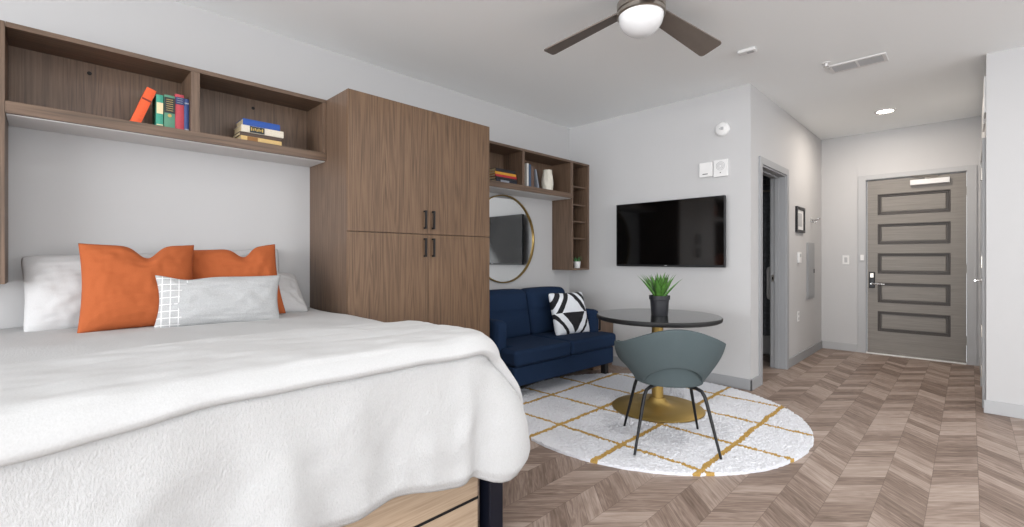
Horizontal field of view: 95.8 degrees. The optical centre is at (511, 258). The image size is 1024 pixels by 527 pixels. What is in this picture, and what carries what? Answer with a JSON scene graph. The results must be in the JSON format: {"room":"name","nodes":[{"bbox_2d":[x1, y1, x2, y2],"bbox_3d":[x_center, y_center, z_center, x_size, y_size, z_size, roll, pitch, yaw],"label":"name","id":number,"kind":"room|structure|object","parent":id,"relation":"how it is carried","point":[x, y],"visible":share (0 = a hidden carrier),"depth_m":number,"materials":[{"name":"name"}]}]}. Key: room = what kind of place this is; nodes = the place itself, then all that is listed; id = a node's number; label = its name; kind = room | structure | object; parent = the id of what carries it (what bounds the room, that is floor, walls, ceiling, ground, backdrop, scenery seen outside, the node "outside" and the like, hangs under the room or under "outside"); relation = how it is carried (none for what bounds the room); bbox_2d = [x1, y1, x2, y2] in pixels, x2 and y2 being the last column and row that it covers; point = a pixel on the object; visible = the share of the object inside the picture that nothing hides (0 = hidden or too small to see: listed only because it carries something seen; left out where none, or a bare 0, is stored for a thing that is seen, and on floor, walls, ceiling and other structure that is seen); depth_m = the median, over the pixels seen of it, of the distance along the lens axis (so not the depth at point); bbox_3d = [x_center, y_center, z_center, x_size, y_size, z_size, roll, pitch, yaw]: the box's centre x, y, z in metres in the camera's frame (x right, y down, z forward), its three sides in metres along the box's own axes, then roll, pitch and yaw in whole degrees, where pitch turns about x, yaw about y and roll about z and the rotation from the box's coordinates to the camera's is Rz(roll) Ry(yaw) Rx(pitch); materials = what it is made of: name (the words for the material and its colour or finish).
{"room":"studio apartment","nodes":[
{"label":"studio apartment","id":0,"kind":"room"},
{"bbox_2d":[0,0,569,328],"bbox_3d":[-2.004,-0.192,2.919,0.124,2.740,13.330,0,0,45],"label":"wall","id":1,"kind":"structure","parent":0,"point":[65,191],"depth_m":2.85,"materials":[{"name":"grey paint"}]},
{"bbox_2d":[0,20,7,283],"bbox_3d":[-2.529,-0.483,2.096,0.287,1.202,0.322,0,0,45],"label":"tower","id":2,"kind":"object","parent":1,"relation":"attached to","point":[3,35],"visible":0.85,"depth_m":2.11,"materials":[{"name":"brown wood"}]},
{"bbox_2d":[5,21,325,166],"bbox_3d":[-1.893,-0.874,2.738,0.287,0.421,1.483,0,0,45],"label":"wall shelf","id":3,"kind":"object","parent":1,"relation":"attached to","point":[58,83],"visible":0.99,"depth_m":2.58,"materials":[{"name":"brown wood"}]},
{"bbox_2d":[130,87,155,122],"bbox_3d":[-2.037,-0.823,2.544,0.145,0.215,0.112,0,0,45],"label":"book","id":4,"kind":"object","parent":3,"relation":"on","point":[147,97],"visible":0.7,"depth_m":2.50,"materials":[{"name":"orange paper"}]},
{"bbox_2d":[152,94,162,125],"bbox_3d":[-1.984,-0.811,2.591,0.135,0.178,0.031,0,0,45],"label":"book","id":5,"kind":"object","parent":3,"relation":"on","point":[157,102],"visible":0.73,"depth_m":2.55,"materials":[{"name":"green paper"}]},
{"bbox_2d":[163,94,174,127],"bbox_3d":[-1.956,-0.816,2.625,0.145,0.186,0.049,0,0,45],"label":"book","id":6,"kind":"object","parent":3,"relation":"on","point":[168,101],"visible":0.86,"depth_m":2.58,"materials":[{"name":"green paper"}]},
{"bbox_2d":[174,94,183,129],"bbox_3d":[-1.924,-0.824,2.658,0.145,0.202,0.041,0,0,45],"label":"book","id":7,"kind":"object","parent":3,"relation":"on","point":[179,99],"visible":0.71,"depth_m":2.61,"materials":[{"name":"red paper"}]},
{"bbox_2d":[184,99,188,129],"bbox_3d":[-1.898,-0.815,2.678,0.135,0.185,0.022,0,0,45],"label":"book","id":8,"kind":"object","parent":3,"relation":"on","point":[186,101],"visible":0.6,"depth_m":2.63,"materials":[{"name":"blue paper"}]},
{"bbox_2d":[237,135,281,145],"bbox_3d":[-1.628,-0.740,2.965,0.155,0.034,0.236,0,0,45],"label":"book","id":9,"kind":"object","parent":3,"relation":"on","point":[244,137],"visible":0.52,"depth_m":2.90,"materials":[{"name":"beige paper"}]},
{"bbox_2d":[233,131,280,141],"bbox_3d":[-1.635,-0.768,2.967,0.163,0.022,0.238,0,0,45],"label":"book","id":10,"kind":"object","parent":9,"relation":"on","point":[239,133],"visible":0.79,"depth_m":2.90,"materials":[{"name":"paper"}]},
{"bbox_2d":[234,124,283,138],"bbox_3d":[-1.623,-0.800,2.969,0.166,0.042,0.244,0,0,45],"label":"book","id":11,"kind":"object","parent":10,"relation":"on","point":[245,128],"visible":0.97,"depth_m":2.90,"materials":[{"name":"white paper"}]},
{"bbox_2d":[236,118,279,130],"bbox_3d":[-1.628,-0.842,2.966,0.153,0.040,0.214,0,0,45],"label":"book","id":12,"kind":"object","parent":11,"relation":"on","point":[243,121],"visible":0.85,"depth_m":2.91,"materials":[{"name":"blue paper"}]},
{"bbox_2d":[488,195,534,282],"bbox_3d":[-0.079,-0.201,4.755,0.028,0.907,0.907,0,0,45],"label":"round mirror","id":13,"kind":"object","parent":1,"relation":"attached to","point":[511,237],"visible":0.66,"depth_m":4.80,"materials":[{"name":"clear glass"}]},
{"bbox_2d":[489,140,571,200],"bbox_3d":[0.025,-0.874,4.677,0.287,0.421,1.527,0,0,45],"label":"wall shelf","id":14,"kind":"object","parent":1,"relation":"attached to","point":[502,156],"visible":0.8,"depth_m":4.72,"materials":[{"name":"brown wood"}]},
{"bbox_2d":[492,179,516,183],"bbox_3d":[-0.109,-0.737,4.514,0.175,0.028,0.285,0,0,45],"label":"book","id":15,"kind":"object","parent":14,"relation":"on","point":[492,179],"visible":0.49,"depth_m":4.43,"materials":[{"name":"paper"}]},
{"bbox_2d":[489,176,516,181],"bbox_3d":[-0.113,-0.764,4.511,0.173,0.026,0.285,0,0,45],"label":"book","id":16,"kind":"object","parent":15,"relation":"on","point":[492,177],"visible":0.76,"depth_m":4.42,"materials":[{"name":"paper"}]},
{"bbox_2d":[489,173,516,178],"bbox_3d":[-0.116,-0.788,4.508,0.173,0.022,0.285,0,0,45],"label":"book","id":17,"kind":"object","parent":16,"relation":"on","point":[495,174],"visible":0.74,"depth_m":4.41,"materials":[{"name":"paper"}]},
{"bbox_2d":[489,171,515,176],"bbox_3d":[-0.120,-0.812,4.504,0.173,0.024,0.285,0,0,45],"label":"book","id":18,"kind":"object","parent":17,"relation":"on","point":[491,172],"visible":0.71,"depth_m":4.41,"materials":[{"name":"orange paper"}]},
{"bbox_2d":[489,168,515,173],"bbox_3d":[-0.120,-0.840,4.504,0.173,0.030,0.265,0,0,45],"label":"book","id":19,"kind":"object","parent":18,"relation":"on","point":[492,169],"visible":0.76,"depth_m":4.42,"materials":[{"name":"paper"}]},
{"bbox_2d":[525,163,528,185],"bbox_3d":[0.104,-0.842,4.723,0.163,0.238,0.024,0,0,45],"label":"book","id":20,"kind":"object","parent":14,"relation":"on","point":[526,164],"visible":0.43,"depth_m":4.67,"materials":[{"name":"white paper"}]},
{"bbox_2d":[529,164,530,185],"bbox_3d":[0.126,-0.839,4.746,0.163,0.232,0.034,0,0,45],"label":"book","id":21,"kind":"object","parent":14,"relation":"on","point":[529,164],"visible":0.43,"depth_m":4.69,"materials":[{"name":"paper"}]},
{"bbox_2d":[531,167,533,186],"bbox_3d":[0.156,-0.829,4.776,0.163,0.212,0.046,0,0,45],"label":"book","id":22,"kind":"object","parent":14,"relation":"on","point":[532,168],"visible":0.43,"depth_m":4.71,"materials":[{"name":"paper"}]},
{"bbox_2d":[534,169,538,187],"bbox_3d":[0.206,-0.820,4.827,0.163,0.198,0.066,0,0,45],"label":"book","id":23,"kind":"object","parent":14,"relation":"on","point":[536,183],"visible":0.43,"depth_m":4.78,"materials":[{"name":"paper"}]},
{"bbox_2d":[541,169,552,189],"bbox_3d":[0.380,-0.835,4.969,0.130,0.225,0.129,0,0,45],"label":"vase","id":24,"kind":"object","parent":14,"relation":"on","point":[547,178],"visible":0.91,"depth_m":4.92,"materials":[{"name":"beige ceramic"}]},
{"bbox_2d":[552,161,588,269],"bbox_3d":[0.678,-0.477,5.336,0.287,1.214,0.327,0,0,45],"label":"wall shelf","id":25,"kind":"object","parent":1,"relation":"attached to","point":[570,217],"visible":0.87,"depth_m":5.31,"materials":[{"name":"brown wood"}]},
{"bbox_2d":[573,257,580,267],"bbox_3d":[0.755,0.038,5.307,0.116,0.144,0.118,0,0,11],"label":"potted succulent","id":26,"kind":"object","parent":25,"relation":"on","point":[576,262],"visible":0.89,"depth_m":5.27,"materials":[{"name":"white ceramic"}]},
{"bbox_2d":[573,261,580,267],"bbox_3d":[0.744,0.072,5.302,0.084,0.075,0.084,0,0,45],"label":"pot","id":27,"kind":"object","parent":26,"relation":"attached to","point":[576,263],"depth_m":5.27,"materials":[{"name":"white ceramic"}]},
{"bbox_2d":[176,0,1023,139],"bbox_3d":[1.158,-1.612,-0.280,9.160,0.100,13.470,0,0,45],"label":"ceiling","id":28,"kind":"structure","parent":0,"point":[492,51],"depth_m":3.47,"materials":[{"name":"white paint"}]},
{"bbox_2d":[544,0,720,55],"bbox_3d":[0.736,-1.431,2.789,1.072,0.263,1.093,0,0,45],"label":"ceiling fan","id":29,"kind":"object","parent":28,"relation":"hanging from","point":[638,19],"visible":1,"depth_m":2.78,"materials":[{"name":"brown wood"}]},
{"bbox_2d":[737,47,756,55],"bbox_3d":[1.760,-1.550,3.463,0.120,0.024,0.064,0,0,41],"label":"ceiling sensor","id":30,"kind":"object","parent":28,"relation":"attached to","point":[752,49],"visible":1,"depth_m":3.45,"materials":[{"name":"white plastic"}]},
{"bbox_2d":[822,61,830,67],"bbox_3d":[2.509,-1.546,3.694,0.060,0.033,0.060,0,0,45],"label":"sprinkler head","id":31,"kind":"object","parent":28,"relation":"attached to","point":[827,62],"visible":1,"depth_m":3.69},
{"bbox_2d":[828,52,888,73],"bbox_3d":[2.762,-1.557,3.696,0.370,0.009,0.190,0,0,45],"label":"ceiling vent","id":32,"kind":"object","parent":28,"relation":"in","point":[882,57],"visible":0.97,"depth_m":3.69,"materials":[{"name":"white plastic"}]},
{"bbox_2d":[874,108,896,113],"bbox_3d":[3.950,-1.558,4.898,0.190,0.007,0.190,0,0,45],"label":"recessed light","id":33,"kind":"object","parent":28,"relation":"in","point":[888,110],"visible":1,"depth_m":4.89,"materials":[{"name":"white plastic"}]},
{"bbox_2d":[570,84,754,379],"bbox_3d":[1.453,-0.192,4.885,2.026,2.740,0.120,0,0,45],"label":"wall","id":34,"kind":"structure","parent":0,"point":[654,154],"depth_m":4.58,"materials":[{"name":"grey paint"}]},
{"bbox_2d":[616,195,725,267],"bbox_3d":[1.560,-0.246,4.619,1.126,0.657,0.107,0,0,45],"label":"television","id":35,"kind":"object","parent":34,"relation":"attached to","point":[689,232],"visible":1,"depth_m":4.53,"materials":[{"name":"black metal"}]},
{"bbox_2d":[612,356,759,390],"bbox_3d":[1.491,1.129,4.904,2.026,0.098,0.229,0,0,45],"label":"baseboard","id":36,"kind":"structure","parent":34,"relation":"attached to","point":[730,381],"depth_m":4.24,"materials":[{"name":"grey paint"}]},
{"bbox_2d":[699,162,712,177],"bbox_3d":[1.845,-0.842,4.395,0.124,0.136,0.024,0,0,45],"label":"box","id":37,"kind":"object","parent":34,"relation":"attached to","point":[705,169],"visible":1,"depth_m":4.38,"materials":[{"name":"white plastic"}]},
{"bbox_2d":[714,159,727,176],"bbox_3d":[1.941,-0.840,4.300,0.128,0.156,0.022,0,0,45],"label":"box","id":38,"kind":"object","parent":34,"relation":"attached to","point":[720,166],"visible":1,"depth_m":4.29,"materials":[{"name":"white plastic"}]},
{"bbox_2d":[715,122,729,135],"bbox_3d":[1.944,-1.200,4.284,0.132,0.132,0.042,0,0,45],"label":"fire alarm","id":39,"kind":"object","parent":34,"relation":"attached to","point":[722,129],"visible":1,"depth_m":4.27,"materials":[{"name":"white plastic"}]},
{"bbox_2d":[478,348,1023,526],"bbox_3d":[1.158,1.228,-0.280,9.160,0.100,13.470,0,0,45],"label":"floor","id":40,"kind":"structure","parent":0,"point":[899,441],"depth_m":2.55,"materials":[{"name":"brown wood"}]},
{"bbox_2d":[310,88,488,336],"bbox_3d":[-0.819,0.047,3.578,0.633,2.262,1.220,0,0,45],"label":"wardrobe","id":41,"kind":"object","parent":40,"relation":"on","point":[399,197],"visible":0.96,"depth_m":3.25,"materials":[{"name":"brown wood"}]},
{"bbox_2d":[341,477,502,526],"bbox_3d":[-1.304,0.781,2.101,1.970,0.795,1.609,0,0,45],"label":"bed","id":42,"kind":"object","parent":40,"relation":"on","point":[456,507],"visible":0.03,"depth_m":1.81,"materials":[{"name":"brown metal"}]},
{"bbox_2d":[0,307,529,526],"bbox_3d":[-1.202,0.613,2.101,2.074,0.563,1.857,0,0,45],"label":"coverlet","id":43,"kind":"object","parent":42,"relation":"on","point":[331,454],"visible":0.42,"depth_m":1.37,"materials":[{"name":"white fabric"}]},
{"bbox_2d":[21,253,155,331],"bbox_3d":[-2.131,0.166,2.453,0.234,0.397,0.652,0,0,45],"label":"bed pillow","id":44,"kind":"object","parent":43,"relation":"on","point":[52,283],"visible":0.37,"depth_m":2.26,"materials":[{"name":"white fabric"}]},
{"bbox_2d":[77,243,193,332],"bbox_3d":[-1.895,0.140,2.360,0.471,0.430,0.226,0,0,-41],"label":"throw pillow","id":45,"kind":"object","parent":43,"relation":"on","point":[120,290],"visible":0.78,"depth_m":2.26,"materials":[{"name":"orange fabric"}]},
{"bbox_2d":[154,275,280,327],"bbox_3d":[-1.543,0.224,2.462,0.584,0.281,0.148,0,0,-39],"label":"lumbar pillow","id":46,"kind":"object","parent":43,"relation":"on","point":[211,300],"visible":0.97,"depth_m":2.40,"materials":[{"name":"grey fabric"}]},
{"bbox_2d":[193,244,285,313],"bbox_3d":[-1.623,0.143,2.710,0.523,0.466,0.205,0,0,-36],"label":"throw pillow","id":47,"kind":"object","parent":43,"relation":"on","point":[261,261],"visible":0.45,"depth_m":2.68,"materials":[{"name":"orange fabric"}]},
{"bbox_2d":[232,249,278,271],"bbox_3d":[-1.772,0.138,2.963,0.110,0.409,0.558,0,0,42],"label":"bed pillow","id":48,"kind":"object","parent":43,"relation":"on","point":[242,253],"visible":0.05,"depth_m":3.01,"materials":[{"name":"white fabric"}]},
{"bbox_2d":[0,320,523,466],"bbox_3d":[-0.799,0.532,1.681,0.820,0.472,1.876,0,0,45],"label":"duvet","id":49,"kind":"object","parent":43,"relation":"on","point":[48,407],"visible":0.87,"depth_m":1.28,"materials":[{"name":"white fabric"}]},
{"bbox_2d":[277,272,307,312],"bbox_3d":[-1.610,0.213,2.923,0.552,0.275,0.296,0,0,-45],"label":"bed pillow","id":50,"kind":"object","parent":43,"relation":"on","point":[292,298],"visible":0.31,"depth_m":3.00,"materials":[{"name":"white fabric"}]},
{"bbox_2d":[489,286,615,385],"bbox_3d":[0.262,0.737,4.451,1.398,0.882,0.820,0,0,-43],"label":"sofa","id":51,"kind":"object","parent":40,"relation":"on","point":[521,326],"visible":0.66,"depth_m":4.29,"materials":[{"name":"blue fabric"}]},
{"bbox_2d":[489,289,529,337],"bbox_3d":[-0.090,0.533,4.401,0.575,0.474,0.252,0,0,-43],"label":"cushion","id":52,"kind":"object","parent":51,"relation":"on","point":[510,306],"depth_m":4.36,"materials":[{"name":"blue fabric"}]},
{"bbox_2d":[501,335,569,366],"bbox_3d":[0.081,0.809,4.133,0.692,0.133,0.600,0,0,-43],"label":"seat cushion","id":53,"kind":"object","parent":51,"relation":"on","point":[519,350],"depth_m":3.94,"materials":[{"name":"blue fabric"}]},
{"bbox_2d":[521,286,564,333],"bbox_3d":[0.339,0.533,4.797,0.575,0.474,0.252,0,0,-43],"label":"cushion","id":54,"kind":"object","parent":51,"relation":"on","point":[539,310],"depth_m":4.63,"materials":[{"name":"blue fabric"}]},
{"bbox_2d":[549,292,588,334],"bbox_3d":[0.578,0.550,4.647,0.456,0.409,0.205,0,0,-36],"label":"throw pillow","id":55,"kind":"object","parent":51,"relation":"on","point":[568,310],"visible":0.98,"depth_m":4.56,"materials":[{"name":"white fabric"}]},
{"bbox_2d":[530,331,615,354],"bbox_3d":[0.593,0.809,4.607,0.692,0.133,0.600,0,0,-43],"label":"seat cushion","id":56,"kind":"object","parent":51,"relation":"on","point":[582,343],"depth_m":4.41,"materials":[{"name":"blue fabric"}]},
{"bbox_2d":[589,319,612,369],"bbox_3d":[0.826,0.893,5.151,0.528,0.570,0.355,0,0,45],"label":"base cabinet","id":57,"kind":"object","parent":40,"relation":"on","point":[604,326],"visible":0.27,"depth_m":4.98,"materials":[{"name":"brown wood"}]},
{"bbox_2d":[520,373,813,476],"bbox_3d":[1.038,1.163,3.587,2.178,0.030,2.177,0,0,-35],"label":"rug","id":58,"kind":"object","parent":40,"relation":"on","point":[574,416],"visible":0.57,"depth_m":3.12,"materials":[{"name":"white carpet"}]},
{"bbox_2d":[597,308,722,422],"bbox_3d":[1.129,0.796,3.589,0.928,0.720,0.928,0,0,45],"label":"pedestal table","id":59,"kind":"object","parent":58,"relation":"on","point":[658,407],"visible":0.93,"depth_m":3.46,"materials":[{"name":"black glass"}]},
{"bbox_2d":[649,295,669,315],"bbox_3d":[1.137,0.360,3.566,0.158,0.152,0.158,0,0,45],"label":"pot","id":60,"kind":"object","parent":59,"relation":"on","point":[659,304],"depth_m":3.51,"materials":[{"name":"black ceramic"}]},
{"bbox_2d":[639,274,681,315],"bbox_3d":[1.133,0.269,3.565,0.341,0.336,0.340,0,0,45],"label":"aloe","id":61,"kind":"object","parent":59,"relation":"on","point":[659,301],"visible":1,"depth_m":3.51,"materials":[{"name":"green plant"}]},
{"bbox_2d":[614,329,725,459],"bbox_3d":[0.986,0.782,2.902,0.668,0.748,0.541,0,0,7],"label":"tub chair","id":62,"kind":"object","parent":58,"relation":"on","point":[675,358],"visible":1,"depth_m":2.71,"materials":[{"name":"plastic"}]},
{"bbox_2d":[763,335,769,354],"bbox_3d":[2.820,0.953,6.347,1.840,0.450,0.610,0,0,45],"label":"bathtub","id":63,"kind":"object","parent":40,"relation":"on","point":[766,339],"visible":0.02,"depth_m":5.65,"materials":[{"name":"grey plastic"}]},
{"bbox_2d":[763,175,769,192],"bbox_3d":[3.097,-0.192,6.642,1.891,2.740,0.100,0,0,45],"label":"wall","id":64,"kind":"structure","parent":0,"point":[766,180],"depth_m":6.24,"materials":[{"name":"grey tile"}]},
{"bbox_2d":[755,87,820,376],"bbox_3d":[3.101,-0.192,5.206,0.135,2.740,2.656,0,0,45],"label":"wall","id":65,"kind":"structure","parent":0,"point":[780,138],"depth_m":5.19,"materials":[{"name":"grey paint"}]},
{"bbox_2d":[767,267,769,299],"bbox_3d":[2.936,0.278,5.214,0.109,0.379,0.096,0,0,45],"label":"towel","id":66,"kind":"object","parent":65,"relation":"hanging from","point":[768,268],"visible":0.27,"depth_m":5.21,"materials":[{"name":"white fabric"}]},
{"bbox_2d":[759,156,788,385],"bbox_3d":[2.572,0.114,4.672,0.167,2.128,0.956,0,0,45],"label":"door frame","id":67,"kind":"structure","parent":65,"relation":"attached to","point":[778,175],"depth_m":4.92,"materials":[{"name":"grey paint"}]},
{"bbox_2d":[797,311,799,321],"bbox_3d":[3.264,0.658,5.268,0.008,0.116,0.072,0,0,45],"label":"wall outlet","id":68,"kind":"object","parent":65,"relation":"attached to","point":[798,312],"visible":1,"depth_m":5.25,"materials":[{"name":"white plastic"}]},
{"bbox_2d":[797,252,801,262],"bbox_3d":[3.276,-0.012,5.269,0.024,0.120,0.100,0,0,45],"label":"light switch","id":69,"kind":"object","parent":65,"relation":"attached to","point":[799,254],"visible":1,"depth_m":5.24,"materials":[{"name":"white plastic"}]},
{"bbox_2d":[795,206,804,232],"bbox_3d":[3.304,-0.442,5.298,0.022,0.290,0.350,0,0,45],"label":"picture frame","id":70,"kind":"object","parent":65,"relation":"attached to","point":[799,211],"visible":1,"depth_m":5.28,"materials":[{"name":"black wood"}]},
{"bbox_2d":[798,213,801,226],"bbox_3d":[3.302,-0.442,5.300,0.002,0.150,0.160,0,0,45],"label":"print","id":71,"kind":"object","parent":70,"relation":"attached to","point":[799,214],"depth_m":5.29,"materials":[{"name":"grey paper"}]},
{"bbox_2d":[789,341,821,367],"bbox_3d":[3.521,1.129,5.524,0.014,0.098,1.585,0,0,45],"label":"baseboard","id":72,"kind":"structure","parent":65,"relation":"attached to","point":[797,358],"depth_m":5.42,"materials":[{"name":"grey paint"}]},
{"bbox_2d":[806,242,814,298],"bbox_3d":[3.656,0.148,5.653,0.024,0.680,0.350,0,0,45],"label":"breaker panel","id":73,"kind":"object","parent":65,"relation":"attached to","point":[810,247],"visible":1,"depth_m":5.61,"materials":[{"name":"grey paint"}]},
{"bbox_2d":[810,217,820,222],"bbox_3d":[3.729,-0.468,5.679,0.091,0.066,0.120,0,0,45],"label":"coat hook","id":74,"kind":"object","parent":65,"relation":"attached to","point":[818,218],"visible":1,"depth_m":5.67,"materials":[{"name":"silver metal"}]},
{"bbox_3d":[2.550,-0.812,6.086,1.883,0.025,0.025,0,0,45],"label":"curtain rod","id":75,"kind":"object","parent":65,"relation":"attached to","visible":0},
{"bbox_2d":[763,193,769,335],"bbox_3d":[2.844,0.068,5.796,0.952,1.720,0.053,0,0,45],"label":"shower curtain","id":76,"kind":"object","parent":75,"relation":"hanging from","point":[766,196],"visible":0.06,"depth_m":5.57,"materials":[{"name":"fabric"}]},
{"bbox_2d":[821,116,980,365],"bbox_3d":[3.974,-0.192,6.295,3.626,2.740,0.120,0,0,45],"label":"wall","id":77,"kind":"structure","parent":0,"point":[952,143],"depth_m":5.85,"materials":[{"name":"grey paint"}]},
{"bbox_2d":[821,340,857,351],"bbox_3d":[4.217,1.129,5.960,0.390,0.098,0.014,0,0,45],"label":"baseboard","id":78,"kind":"structure","parent":77,"relation":"attached to","point":[825,344],"depth_m":5.95,"materials":[{"name":"grey paint"}]},
{"bbox_2d":[842,255,848,263],"bbox_3d":[4.268,0.018,5.912,0.072,0.116,0.010,0,0,45],"label":"light switch","id":79,"kind":"object","parent":77,"relation":"attached to","point":[845,258],"visible":1,"depth_m":5.91,"materials":[{"name":"white plastic"}]},
{"bbox_2d":[867,172,966,362],"bbox_3d":[4.747,0.092,5.452,0.896,2.147,0.122,0,0,45],"label":"door","id":80,"kind":"structure","parent":77,"relation":"in","point":[917,266],"depth_m":5.45,"materials":[{"name":"grey"}]},
{"bbox_2d":[858,164,976,365],"bbox_3d":[4.764,0.073,5.485,1.057,2.210,0.120,0,0,45],"label":"trim","id":81,"kind":"structure","parent":77,"relation":"attached to","point":[971,170],"depth_m":5.32,"materials":[{"name":"grey paint"}]},
{"bbox_2d":[981,46,1023,405],"bbox_3d":[6.302,-0.192,2.395,5.410,2.740,2.150,0,0,45],"label":"wall","id":82,"kind":"structure","parent":0,"point":[1003,132],"depth_m":3.46,"materials":[{"name":"grey paint"}]},
{"bbox_2d":[974,137,985,407],"bbox_3d":[4.030,0.113,3.989,0.063,2.130,0.940,0,0,45],"label":"door","id":83,"kind":"structure","parent":82,"relation":"in","point":[982,279],"depth_m":3.64,"materials":[{"name":"white wood"}]},
{"bbox_2d":[982,104,984,131],"bbox_3d":[3.981,-1.212,3.904,0.012,0.220,0.350,0,0,45],"label":"wall plate","id":84,"kind":"object","parent":82,"relation":"attached to","point":[983,119],"visible":0.53,"depth_m":3.96,"materials":[{"name":"white plastic"}]},
{"bbox_2d":[983,76,985,117],"bbox_3d":[3.712,-1.262,3.632,0.012,0.280,0.215,0,0,45],"label":"wall plate","id":85,"kind":"object","parent":82,"relation":"attached to","point":[984,82],"visible":1,"depth_m":3.56,"materials":[{"name":"white plastic"}]},
{"bbox_2d":[979,357,1023,418],"bbox_3d":[6.292,1.129,2.395,5.424,0.098,2.164,0,0,45],"label":"baseboard","id":86,"kind":"structure","parent":82,"relation":"attached to","point":[991,407],"depth_m":3.46,"materials":[{"name":"grey paint"}]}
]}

